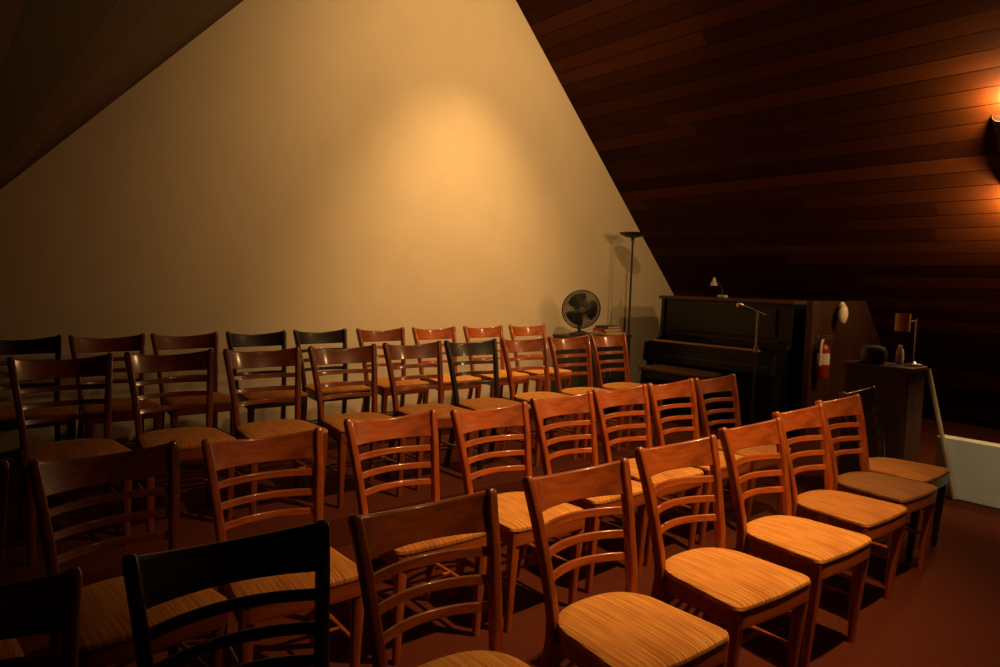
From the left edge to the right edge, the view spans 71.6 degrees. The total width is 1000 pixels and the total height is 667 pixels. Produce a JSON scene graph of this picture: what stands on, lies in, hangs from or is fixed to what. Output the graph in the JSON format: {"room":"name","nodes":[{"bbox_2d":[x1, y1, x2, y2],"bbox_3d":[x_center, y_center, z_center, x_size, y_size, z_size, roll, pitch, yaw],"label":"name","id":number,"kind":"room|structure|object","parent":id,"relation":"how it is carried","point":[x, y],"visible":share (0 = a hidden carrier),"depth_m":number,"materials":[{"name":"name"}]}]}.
{"room":"music room","nodes":[
{"label":"music room","id":0,"kind":"room"},
{"bbox_2d":[0,0,243,189],"bbox_3d":[-0.053,-1.210,1.393,5.495,5.628,8.800,-2,6,-39],"label":"ceiling","id":1,"kind":"structure","parent":0,"point":[63,62],"depth_m":1.10,"materials":[{"name":"brown wood"}]},
{"bbox_2d":[0,0,673,460],"bbox_3d":[-0.738,-1.675,6.467,10.761,5.558,0.150,-2,6,-39],"label":"wall","id":2,"kind":"structure","parent":0,"point":[300,165],"depth_m":5.80,"materials":[{"name":"beige paint"}]},
{"bbox_2d":[3,413,703,587],"bbox_3d":[-1.320,0.953,4.706,6.170,0.160,2.230,-2,6,-39],"label":"floor","id":3,"kind":"structure","parent":0,"point":[197,528],"depth_m":3.92,"materials":[{"name":"orange carpet"}]},
{"bbox_2d":[0,335,75,458],"bbox_3d":[-2.772,0.456,4.057,0.432,0.861,0.520,-2,6,-42],"label":"dining chair","id":4,"kind":"object","parent":3,"relation":"on","point":[8,421],"visible":0.57,"depth_m":4.12,"materials":[{"name":"black wood"}]},
{"bbox_2d":[0,403,75,420],"bbox_3d":[-2.733,0.443,4.014,0.421,0.031,0.408,-2,6,-42],"label":"seat cushion","id":5,"kind":"object","parent":4,"relation":"on","point":[7,413],"depth_m":3.93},
{"bbox_2d":[7,353,131,565],"bbox_3d":[-1.984,0.544,3.205,0.432,0.861,0.520,-2,6,-41],"label":"dining chair","id":6,"kind":"object","parent":3,"relation":"on","point":[102,365],"visible":0.88,"depth_m":3.22,"materials":[{"name":"brown wood"}]},
{"bbox_2d":[21,438,130,468],"bbox_3d":[-1.947,0.532,3.162,0.421,0.031,0.408,-2,6,-41],"label":"seat cushion","id":7,"kind":"object","parent":6,"relation":"on","point":[88,447],"depth_m":3.12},
{"bbox_2d":[68,333,161,445],"bbox_3d":[-2.388,0.447,4.305,0.432,0.861,0.520,-2,6,-40],"label":"dining chair","id":8,"kind":"object","parent":3,"relation":"on","point":[122,410],"visible":0.48,"depth_m":4.29,"materials":[{"name":"brown wood"}]},
{"bbox_2d":[80,397,161,413],"bbox_3d":[-2.351,0.435,4.261,0.421,0.031,0.408,-2,6,-40],"label":"seat cushion","id":9,"kind":"object","parent":8,"relation":"on","point":[119,405],"depth_m":4.15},
{"bbox_2d":[124,348,235,532],"bbox_3d":[-1.623,0.530,3.516,0.432,0.861,0.520,-2,6,-38],"label":"dining chair","id":10,"kind":"object","parent":3,"relation":"on","point":[189,439],"visible":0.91,"depth_m":3.54,"materials":[{"name":"brown wood"}]},
{"bbox_2d":[137,427,235,449],"bbox_3d":[-1.588,0.517,3.470,0.421,0.031,0.408,-2,6,-38],"label":"seat cushion","id":11,"kind":"object","parent":10,"relation":"on","point":[189,438],"depth_m":3.42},
{"bbox_2d":[150,331,233,436],"bbox_3d":[-2.028,0.435,4.594,0.432,0.861,0.520,-2,6,-40],"label":"dining chair","id":12,"kind":"object","parent":3,"relation":"on","point":[221,402],"visible":0.44,"depth_m":4.57,"materials":[{"name":"brown wood"}]},
{"bbox_2d":[162,392,230,405],"bbox_3d":[-1.992,0.422,4.550,0.421,0.031,0.408,-2,6,-40],"label":"seat cushion","id":13,"kind":"object","parent":12,"relation":"on","point":[219,399],"depth_m":4.45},
{"bbox_2d":[225,330,307,422],"bbox_3d":[-1.647,0.423,4.880,0.432,0.861,0.520,-2,6,-39],"label":"dining chair","id":14,"kind":"object","parent":3,"relation":"on","point":[276,338],"visible":0.48,"depth_m":4.85,"materials":[{"name":"black wood"}]},
{"bbox_2d":[238,390,307,400],"bbox_3d":[-1.611,0.410,4.835,0.421,0.031,0.408,-2,6,-39],"label":"seat cushion","id":15,"kind":"object","parent":14,"relation":"on","point":[275,393],"depth_m":4.71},
{"bbox_2d":[223,346,327,523],"bbox_3d":[-1.227,0.521,3.772,0.432,0.861,0.520,-2,6,-37],"label":"dining chair","id":16,"kind":"object","parent":3,"relation":"on","point":[292,356],"visible":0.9,"depth_m":3.82,"materials":[{"name":"brown wood"}]},
{"bbox_2d":[237,419,327,438],"bbox_3d":[-1.192,0.508,3.727,0.421,0.031,0.408,-2,6,-37],"label":"seat cushion","id":17,"kind":"object","parent":16,"relation":"on","point":[266,428],"depth_m":3.68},
{"bbox_2d":[293,328,370,445],"bbox_3d":[-1.272,0.407,5.214,0.432,0.861,0.520,-2,6,-39],"label":"dining chair","id":18,"kind":"object","parent":3,"relation":"on","point":[338,336],"visible":0.62,"depth_m":5.20,"materials":[{"name":"black wood"}]},
{"bbox_2d":[305,381,370,393],"bbox_3d":[-1.236,0.395,5.169,0.421,0.031,0.408,-2,6,-39],"label":"seat cushion","id":19,"kind":"object","parent":18,"relation":"on","point":[309,388],"depth_m":5.05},
{"bbox_2d":[308,344,405,508],"bbox_3d":[-0.838,0.511,4.033,0.432,0.861,0.520,-2,6,-37],"label":"dining chair","id":20,"kind":"object","parent":3,"relation":"on","point":[334,424],"visible":0.83,"depth_m":4.07,"materials":[{"name":"brown wood"}]},
{"bbox_2d":[323,412,391,432],"bbox_3d":[-0.803,0.499,3.987,0.421,0.031,0.408,-2,6,-37],"label":"seat cushion","id":21,"kind":"object","parent":20,"relation":"on","point":[333,423],"depth_m":3.97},
{"bbox_2d":[356,327,428,443],"bbox_3d":[-0.866,0.394,5.531,0.432,0.861,0.520,-2,6,-38],"label":"dining chair","id":22,"kind":"object","parent":3,"relation":"on","point":[384,390],"visible":0.52,"depth_m":5.51,"materials":[{"name":"brown wood"}]},
{"bbox_2d":[368,377,428,388],"bbox_3d":[-0.831,0.381,5.486,0.421,0.031,0.408,-2,6,-38],"label":"seat cushion","id":23,"kind":"object","parent":22,"relation":"on","point":[383,383],"depth_m":5.38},
{"bbox_2d":[382,340,473,490],"bbox_3d":[-0.460,0.494,4.384,0.432,0.861,0.520,-2,6,-38],"label":"dining chair","id":24,"kind":"object","parent":3,"relation":"on","point":[434,349],"visible":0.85,"depth_m":4.41,"materials":[{"name":"brown wood"}]},
{"bbox_2d":[398,404,471,419],"bbox_3d":[-0.425,0.482,4.338,0.421,0.031,0.408,-2,6,-38],"label":"seat cushion","id":25,"kind":"object","parent":24,"relation":"on","point":[443,410],"depth_m":4.30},
{"bbox_2d":[412,326,481,405],"bbox_3d":[-0.460,0.381,5.844,0.432,0.861,0.520,-2,6,-38],"label":"dining chair","id":26,"kind":"object","parent":3,"relation":"on","point":[450,332],"visible":0.44,"depth_m":5.83,"materials":[{"name":"orange-brown wood"},{"name":"woven straw"}]},
{"bbox_2d":[425,373,481,383],"bbox_3d":[-0.425,0.368,5.798,0.421,0.031,0.408,-2,6,-38],"label":"seat cushion","id":27,"kind":"object","parent":26,"relation":"on","point":[446,376],"depth_m":5.68,"materials":[{"name":"fabric"}]},
{"bbox_2d":[444,338,531,478],"bbox_3d":[-0.096,0.483,4.664,0.432,0.861,0.520,-2,6,-37],"label":"dining chair","id":28,"kind":"object","parent":3,"relation":"on","point":[489,347],"visible":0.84,"depth_m":4.71,"materials":[{"name":"black wood"}]},
{"bbox_2d":[458,398,530,410],"bbox_3d":[-0.061,0.470,4.619,0.421,0.031,0.408,-2,6,-37],"label":"seat cushion","id":29,"kind":"object","parent":28,"relation":"on","point":[477,403],"depth_m":4.57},
{"bbox_2d":[463,325,528,399],"bbox_3d":[-0.048,0.366,6.176,0.432,0.861,0.520,-2,6,-38],"label":"dining chair","id":30,"kind":"object","parent":3,"relation":"on","point":[496,331],"visible":0.49,"depth_m":6.18,"materials":[{"name":"orange wood"}]},
{"bbox_2d":[476,370,528,378],"bbox_3d":[-0.013,0.354,6.130,0.421,0.031,0.408,-2,6,-38],"label":"seat cushion","id":31,"kind":"object","parent":30,"relation":"on","point":[502,373],"depth_m":6.01,"materials":[{"name":"fabric"}]},
{"bbox_2d":[508,324,571,417],"bbox_3d":[0.362,0.352,6.505,0.432,0.861,0.520,-2,6,-37],"label":"dining chair","id":32,"kind":"object","parent":3,"relation":"on","point":[536,330],"visible":0.41,"depth_m":6.48,"materials":[{"name":"orange-brown stained wood"},{"name":"light striped wood"}]},
{"bbox_2d":[520,367,571,374],"bbox_3d":[0.396,0.340,6.459,0.421,0.031,0.408,-2,6,-37],"label":"seat cushion","id":33,"kind":"object","parent":32,"relation":"on","point":[539,371],"depth_m":6.32,"materials":[{"name":"fabric"}]},
{"bbox_2d":[500,336,581,466],"bbox_3d":[0.283,0.468,4.994,0.432,0.861,0.520,-2,6,-38],"label":"dining chair","id":34,"kind":"object","parent":3,"relation":"on","point":[537,344],"visible":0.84,"depth_m":5.03,"materials":[{"name":"orange-brown stained wood"},{"name":"light striped wood"}]},
{"bbox_2d":[514,392,570,402],"bbox_3d":[0.318,0.455,4.949,0.421,0.031,0.408,-2,6,-38],"label":"seat cushion","id":35,"kind":"object","parent":34,"relation":"on","point":[520,397],"depth_m":4.92,"materials":[{"name":"fabric"}]},
{"bbox_2d":[547,334,625,457],"bbox_3d":[0.642,0.456,5.276,0.432,0.861,0.520,-2,6,-38],"label":"dining chair","id":36,"kind":"object","parent":3,"relation":"on","point":[582,342],"visible":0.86,"depth_m":5.31,"materials":[{"name":"orange-brown stained wood"},{"name":"light striped wood"}]},
{"bbox_2d":[561,387,609,394],"bbox_3d":[0.677,0.443,5.230,0.421,0.031,0.408,-2,6,-38],"label":"seat cushion","id":37,"kind":"object","parent":36,"relation":"on","point":[576,390],"depth_m":5.23,"materials":[{"name":"fabric"}]},
{"bbox_2d":[588,332,662,448],"bbox_3d":[1.000,0.441,5.593,0.432,0.861,0.520,-2,6,-40],"label":"dining chair","id":38,"kind":"object","parent":3,"relation":"on","point":[596,342],"visible":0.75,"depth_m":5.64,"materials":[{"name":"orange-brown stained wood"},{"name":"light striped wood"}]},
{"bbox_2d":[602,382,640,389],"bbox_3d":[1.036,0.428,5.549,0.421,0.031,0.408,-2,6,-40],"label":"seat cushion","id":39,"kind":"object","parent":38,"relation":"on","point":[618,385],"depth_m":5.52,"materials":[{"name":"fabric"}]},
{"bbox_2d":[16,404,999,666],"bbox_3d":[1.961,1.334,3.307,10.761,0.200,8.800,-2,6,-39],"label":"floor","id":40,"kind":"structure","parent":0,"point":[946,613],"depth_m":3.13,"materials":[{"name":"orange carpet"}]},
{"bbox_2d":[0,461,23,658],"bbox_3d":[-1.520,0.826,1.812,0.432,0.861,0.520,-2,6,-39],"label":"dining chair","id":41,"kind":"object","parent":40,"relation":"on","point":[9,648],"visible":0.57,"depth_m":2.01,"materials":[{"name":"brown wood"}]},
{"bbox_2d":[0,638,23,658],"bbox_3d":[-1.484,0.814,1.767,0.421,0.031,0.408,-2,6,-39],"label":"seat cushion","id":42,"kind":"object","parent":41,"relation":"on","point":[9,648],"depth_m":1.78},
{"bbox_2d":[0,567,82,666],"bbox_3d":[-0.883,0.899,1.096,0.432,0.861,0.520,-2,6,-36],"label":"dining chair","id":43,"kind":"object","parent":40,"relation":"on","point":[50,604],"visible":1,"depth_m":1.30,"materials":[{"name":"black wood"}]},
{"bbox_2d":[27,440,227,666],"bbox_3d":[-1.133,0.813,2.117,0.432,0.861,0.520,-3,6,-45],"label":"dining chair","id":44,"kind":"object","parent":40,"relation":"on","point":[105,636],"visible":0.81,"depth_m":2.10,"materials":[{"name":"brown wood"}]},
{"bbox_2d":[78,576,226,653],"bbox_3d":[-1.093,0.800,2.076,0.421,0.031,0.408,-3,6,-45],"label":"seat cushion","id":45,"kind":"object","parent":44,"relation":"on","point":[105,624],"depth_m":1.98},
{"bbox_2d":[122,520,329,666],"bbox_3d":[-0.489,0.887,1.398,0.432,0.861,0.520,-2,5,-35],"label":"dining chair","id":46,"kind":"object","parent":40,"relation":"on","point":[150,579],"visible":1,"depth_m":1.55,"materials":[{"name":"black wood"}]},
{"bbox_2d":[201,427,363,666],"bbox_3d":[-0.753,0.802,2.393,0.432,0.861,0.520,-2,5,-36],"label":"dining chair","id":47,"kind":"object","parent":40,"relation":"on","point":[217,454],"visible":0.77,"depth_m":2.38,"materials":[{"name":"orange wood"}]},
{"bbox_2d":[228,547,358,597],"bbox_3d":[-0.720,0.790,2.346,0.421,0.031,0.408,-2,5,-36],"label":"seat cushion","id":48,"kind":"object","parent":47,"relation":"on","point":[343,571],"depth_m":2.23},
{"bbox_2d":[344,409,486,665],"bbox_3d":[-0.351,0.781,2.809,0.432,0.861,0.520,-2,6,-37],"label":"dining chair","id":49,"kind":"object","parent":40,"relation":"on","point":[358,432],"visible":0.71,"depth_m":2.84,"materials":[{"name":"orange wood"}]},
{"bbox_2d":[390,532,485,555],"bbox_3d":[-0.316,0.768,2.763,0.421,0.031,0.408,-2,6,-37],"label":"seat cushion","id":50,"kind":"object","parent":49,"relation":"on","point":[455,541],"depth_m":2.59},
{"bbox_2d":[348,488,529,666],"bbox_3d":[-0.087,0.876,1.679,0.432,0.861,0.520,-2,6,-36],"label":"dining chair","id":51,"kind":"object","parent":40,"relation":"on","point":[372,535],"visible":1,"depth_m":1.81,"materials":[{"name":"orange-brown wood"},{"name":"woven straw"}]},
{"bbox_2d":[418,650,529,666],"bbox_3d":[-0.053,0.864,1.633,0.421,0.031,0.408,-2,6,-36],"label":"seat cushion","id":52,"kind":"object","parent":51,"relation":"on","point":[479,658],"depth_m":1.78,"materials":[{"name":"fabric"}]},
{"bbox_2d":[450,401,584,632],"bbox_3d":[0.063,0.772,3.069,0.432,0.861,0.520,-2,6,-38],"label":"dining chair","id":53,"kind":"object","parent":40,"relation":"on","point":[515,526],"visible":0.8,"depth_m":3.04,"materials":[{"name":"orange-brown stained wood"},{"name":"light striped wood"}]},
{"bbox_2d":[497,492,583,532],"bbox_3d":[0.098,0.759,3.023,0.421,0.031,0.408,-2,6,-38],"label":"seat cushion","id":54,"kind":"object","parent":53,"relation":"on","point":[514,517],"depth_m":2.93,"materials":[{"name":"fabric"}]},
{"bbox_2d":[528,391,647,593],"bbox_3d":[0.432,0.753,3.442,0.432,0.861,0.520,-2,6,-40],"label":"dining chair","id":55,"kind":"object","parent":40,"relation":"on","point":[541,409],"visible":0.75,"depth_m":3.42,"materials":[{"name":"orange-brown stained wood"},{"name":"light striped wood"}]},
{"bbox_2d":[579,480,642,504],"bbox_3d":[0.468,0.741,3.398,0.421,0.031,0.408,-2,6,-40],"label":"seat cushion","id":56,"kind":"object","parent":55,"relation":"on","point":[637,490],"depth_m":3.19,"materials":[{"name":"fabric"}]},
{"bbox_2d":[551,333,631,413],"bbox_3d":[1.001,0.443,7.542,0.800,0.865,0.446,-2,6,-39],"label":"storage cabinet","id":57,"kind":"object","parent":40,"relation":"on","point":[612,376],"visible":0.39,"depth_m":7.35,"materials":[{"name":"brown wood"}]},
{"bbox_2d":[562,290,600,335],"bbox_3d":[0.861,-0.224,7.355,0.367,0.486,0.246,4,5,24],"label":"electric fan","id":58,"kind":"object","parent":57,"relation":"on","point":[582,309],"visible":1,"depth_m":7.33,"materials":[{"name":"black metal"}]},
{"bbox_2d":[593,330,621,334],"bbox_3d":[1.191,-0.013,7.669,0.270,0.035,0.200,-2,6,-42],"label":"book","id":59,"kind":"object","parent":57,"relation":"on","point":[594,332],"visible":0.82,"depth_m":7.58,"materials":[{"name":"paper"}]},
{"bbox_2d":[593,328,620,331],"bbox_3d":[1.184,-0.045,7.660,0.250,0.030,0.190,-2,6,-36],"label":"book","id":60,"kind":"object","parent":59,"relation":"on","point":[594,329],"visible":0.86,"depth_m":7.59,"materials":[{"name":"paper"}]},
{"bbox_2d":[595,325,619,328],"bbox_3d":[1.196,-0.075,7.668,0.170,0.028,0.240,6,6,45],"label":"book","id":61,"kind":"object","parent":60,"relation":"on","point":[596,326],"visible":1,"depth_m":7.61,"materials":[{"name":"paper"}]},
{"bbox_2d":[522,458,728,666],"bbox_3d":[0.349,0.859,2.051,0.432,0.861,0.520,-2,6,-37],"label":"dining chair","id":62,"kind":"object","parent":40,"relation":"on","point":[629,628],"visible":1,"depth_m":2.03,"materials":[{"name":"orange-brown stained wood"},{"name":"light striped wood"}]},
{"bbox_2d":[557,592,728,666],"bbox_3d":[0.383,0.847,2.004,0.421,0.031,0.408,-2,6,-37],"label":"seat cushion","id":63,"kind":"object","parent":62,"relation":"on","point":[612,629],"depth_m":1.95,"materials":[{"name":"fabric"}]},
{"bbox_2d":[619,232,646,408],"bbox_3d":[1.488,-0.149,7.966,0.320,2.005,0.320,-2,6,-39],"label":"floor lamp","id":64,"kind":"object","parent":40,"relation":"on","point":[632,235],"visible":0.72,"depth_m":7.90,"materials":[{"name":"brown metal"}]},
{"bbox_2d":[592,384,703,566],"bbox_3d":[0.779,0.738,3.760,0.432,0.861,0.520,-2,6,-38],"label":"dining chair","id":65,"kind":"object","parent":40,"relation":"on","point":[636,394],"visible":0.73,"depth_m":3.74,"materials":[{"name":"orange-brown stained wood"},{"name":"light striped wood"}]},
{"bbox_2d":[628,458,703,485],"bbox_3d":[0.814,0.725,3.715,0.421,0.031,0.408,-2,6,-38],"label":"seat cushion","id":66,"kind":"object","parent":65,"relation":"on","point":[688,471],"depth_m":3.60,"materials":[{"name":"fabric"}]},
{"bbox_2d":[638,364,721,432],"bbox_3d":[1.813,0.648,7.066,0.340,0.575,0.780,-2,6,-39],"label":"piano bench","id":67,"kind":"object","parent":40,"relation":"on","point":[660,372],"visible":0.71,"depth_m":6.94,"materials":[{"name":"brown wood"}]},
{"bbox_2d":[646,378,749,546],"bbox_3d":[1.137,0.725,4.058,0.432,0.861,0.520,-2,6,-39],"label":"dining chair","id":68,"kind":"object","parent":40,"relation":"on","point":[685,388],"visible":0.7,"depth_m":4.11,"materials":[{"name":"orange-brown wood"},{"name":"light striped wood grain"}]},
{"bbox_2d":[694,451,747,471],"bbox_3d":[1.173,0.712,4.013,0.421,0.031,0.408,-2,6,-39],"label":"seat cushion","id":69,"kind":"object","parent":68,"relation":"on","point":[722,460],"depth_m":3.85,"materials":[{"name":"fabric"}]},
{"bbox_2d":[634,435,810,666],"bbox_3d":[0.757,0.840,2.447,0.432,0.861,0.520,-2,5,-36],"label":"dining chair","id":70,"kind":"object","parent":40,"relation":"on","point":[740,591],"visible":0.95,"depth_m":2.40,"materials":[{"name":"orange-brown wood"},{"name":"light striped wood grain"}]},
{"bbox_2d":[665,547,810,612],"bbox_3d":[0.790,0.827,2.400,0.421,0.031,0.408,-2,5,-36],"label":"seat cushion","id":71,"kind":"object","parent":70,"relation":"on","point":[727,580],"depth_m":2.32,"materials":[{"name":"fabric"}]},
{"bbox_2d":[643,295,807,436],"bbox_3d":[2.407,0.279,7.309,0.892,1.305,1.570,-2,6,-39],"label":"upright piano","id":72,"kind":"object","parent":40,"relation":"on","point":[708,333],"visible":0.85,"depth_m":6.97,"materials":[{"name":"black paint"}]},
{"bbox_2d":[710,278,727,297],"bbox_3d":[2.304,-0.483,7.300,0.080,0.210,0.195,-2,6,-39],"label":"lamp","id":73,"kind":"object","parent":72,"relation":"on","point":[714,282],"visible":1,"depth_m":7.29,"materials":[{"name":"beige plastic"}]},
{"bbox_2d":[667,332,781,343],"bbox_3d":[2.290,0.042,7.190,0.070,0.020,1.320,-2,6,-39],"label":"shelf","id":74,"kind":"object","parent":72,"relation":"attached to","point":[721,337],"depth_m":7.16,"materials":[{"name":"black paint"}]},
{"bbox_2d":[689,373,790,522],"bbox_3d":[1.488,0.713,4.337,0.432,0.861,0.520,-2,6,-39],"label":"dining chair","id":75,"kind":"object","parent":40,"relation":"on","point":[728,382],"visible":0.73,"depth_m":4.32,"materials":[{"name":"brown wood"}]},
{"bbox_2d":[717,439,790,455],"bbox_3d":[1.524,0.700,4.292,0.421,0.031,0.408,-2,6,-39],"label":"seat cushion","id":76,"kind":"object","parent":75,"relation":"on","point":[762,449],"depth_m":4.16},
{"bbox_2d":[750,310,765,423],"bbox_3d":[2.134,0.418,5.826,0.260,1.242,0.260,-2,6,-39],"label":"microphone stand","id":77,"kind":"object","parent":40,"relation":"on","point":[755,350],"visible":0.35,"depth_m":5.81,"materials":[{"name":"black metal"}]},
{"bbox_2d":[736,302,753,310],"bbox_3d":[2.031,-0.226,5.756,0.154,0.067,0.054,0,5,-20],"label":"microphone","id":78,"kind":"object","parent":77,"relation":"attached to","point":[739,305],"visible":1,"depth_m":5.73,"materials":[{"name":"black plastic"}]},
{"bbox_2d":[736,302,743,308],"bbox_3d":[1.989,-0.232,5.740,0.061,0.054,0.059,-2,6,-39],"label":"grille","id":79,"kind":"object","parent":78,"relation":"attached to","point":[739,305],"depth_m":5.72,"materials":[{"name":"metal"}]},
{"bbox_2d":[713,417,871,666],"bbox_3d":[1.177,0.821,2.836,0.432,0.861,0.520,-2,6,-38],"label":"dining chair","id":80,"kind":"object","parent":40,"relation":"on","point":[819,551],"visible":0.96,"depth_m":2.79,"materials":[{"name":"orange-brown wood"},{"name":"light striped wood grain"}]},
{"bbox_2d":[746,515,871,564],"bbox_3d":[1.212,0.808,2.791,0.421,0.031,0.408,-2,6,-38],"label":"seat cushion","id":81,"kind":"object","parent":80,"relation":"on","point":[803,541],"depth_m":2.71,"materials":[{"name":"fabric"}]},
{"bbox_2d":[772,404,906,621],"bbox_3d":[1.552,0.800,3.233,0.432,0.861,0.520,-2,6,-38],"label":"dining chair","id":82,"kind":"object","parent":40,"relation":"on","point":[870,517],"visible":0.76,"depth_m":3.19,"materials":[{"name":"orange wood"}]},
{"bbox_2d":[797,490,906,528],"bbox_3d":[1.587,0.788,3.188,0.421,0.031,0.408,-2,6,-38],"label":"seat cushion","id":83,"kind":"object","parent":82,"relation":"on","point":[844,509],"depth_m":3.11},
{"bbox_2d":[815,394,937,585],"bbox_3d":[1.917,0.782,3.592,0.432,0.861,0.520,-2,6,-37],"label":"dining chair","id":84,"kind":"object","parent":40,"relation":"on","point":[913,495],"visible":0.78,"depth_m":3.55,"materials":[{"name":"orange wood"}]},
{"bbox_2d":[838,472,937,502],"bbox_3d":[1.952,0.770,3.546,0.421,0.031,0.408,-2,6,-37],"label":"seat cushion","id":85,"kind":"object","parent":84,"relation":"on","point":[878,486],"depth_m":3.46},
{"bbox_2d":[838,360,927,475],"bbox_3d":[2.765,0.669,5.042,0.332,0.900,0.465,-2,6,-39],"label":"lectern","id":86,"kind":"object","parent":40,"relation":"on","point":[900,388],"visible":0.58,"depth_m":4.88,"materials":[{"name":"brown wood"}]},
{"bbox_2d":[859,345,887,363],"bbox_3d":[2.715,0.151,5.043,0.190,0.130,0.190,-2,6,-39],"label":"bag","id":87,"kind":"object","parent":86,"relation":"on","point":[869,354],"visible":1,"depth_m":4.97,"materials":[{"name":"black plastic"}]},
{"bbox_2d":[895,345,903,364],"bbox_3d":[2.889,0.153,5.005,0.056,0.140,0.056,-2,6,-39],"label":"vase","id":88,"kind":"object","parent":86,"relation":"on","point":[899,358],"visible":1,"depth_m":4.99,"materials":[{"name":"brown ceramic"}]},
{"bbox_2d":[894,313,922,366],"bbox_3d":[2.904,0.045,4.921,0.206,0.370,0.109,1,4,-2],"label":"desk lamp","id":89,"kind":"object","parent":86,"relation":"on","point":[903,321],"visible":1,"depth_m":4.88,"materials":[{"name":"metal"}]},
{"bbox_2d":[839,386,949,561],"bbox_3d":[2.200,0.764,3.926,0.432,0.861,0.520,-2,6,-40],"label":"dining chair","id":90,"kind":"object","parent":40,"relation":"on","point":[938,476],"visible":0.7,"depth_m":3.88,"materials":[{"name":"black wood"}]},
{"bbox_2d":[869,457,949,482],"bbox_3d":[2.237,0.752,3.882,0.421,0.031,0.408,-2,6,-40],"label":"seat cushion","id":91,"kind":"object","parent":90,"relation":"on","point":[920,472],"depth_m":3.80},
{"bbox_2d":[926,369,956,498],"bbox_3d":[3.094,0.698,4.855,0.040,0.885,0.246,-2,6,-38],"label":"wooden board","id":92,"kind":"object","parent":40,"relation":"on","point":[929,372],"visible":1,"depth_m":4.84,"materials":[{"name":"brown wood"}]},
{"bbox_2d":[516,0,999,429],"bbox_3d":[4.157,-1.360,4.843,5.395,5.630,8.800,-2,6,-39],"label":"ceiling","id":93,"kind":"structure","parent":0,"point":[810,150],"depth_m":6.37,"materials":[{"name":"brown wood"}]},
{"bbox_2d":[992,114,999,156],"bbox_3d":[3.801,-1.313,5.127,0.557,0.574,0.200,-2,6,-39],"label":"wall sconce","id":94,"kind":"object","parent":93,"relation":"attached to","point":[996,123],"visible":1,"depth_m":5.05,"materials":[{"name":"brown metal"}]},
{"bbox_2d":[799,301,881,441],"bbox_3d":[3.757,0.321,7.191,2.365,1.315,0.060,-2,6,-39],"label":"wall partition","id":95,"kind":"structure","parent":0,"point":[859,330],"depth_m":6.69,"materials":[{"name":"brown wood"}]},
{"bbox_2d":[815,335,833,378],"bbox_3d":[2.988,0.216,6.417,0.134,0.402,0.154,0,5,-16],"label":"fire extinguisher","id":96,"kind":"object","parent":95,"relation":"attached to","point":[823,350],"visible":1,"depth_m":6.38,"materials":[{"name":"red paint"}]},
{"bbox_2d":[836,302,847,323],"bbox_3d":[3.264,-0.195,6.605,0.102,0.216,0.150,2,4,7],"label":"cap","id":97,"kind":"object","parent":95,"relation":"hanging from","point":[843,310],"visible":1,"depth_m":6.55,"materials":[{"name":"beige plastic"}]},
{"bbox_2d":[935,435,999,507],"bbox_3d":[4.706,1.124,3.051,0.120,0.410,4.960,-2,6,-39],"label":"wall","id":98,"kind":"structure","parent":0,"point":[975,464],"depth_m":4.74,"materials":[{"name":"white paint"}]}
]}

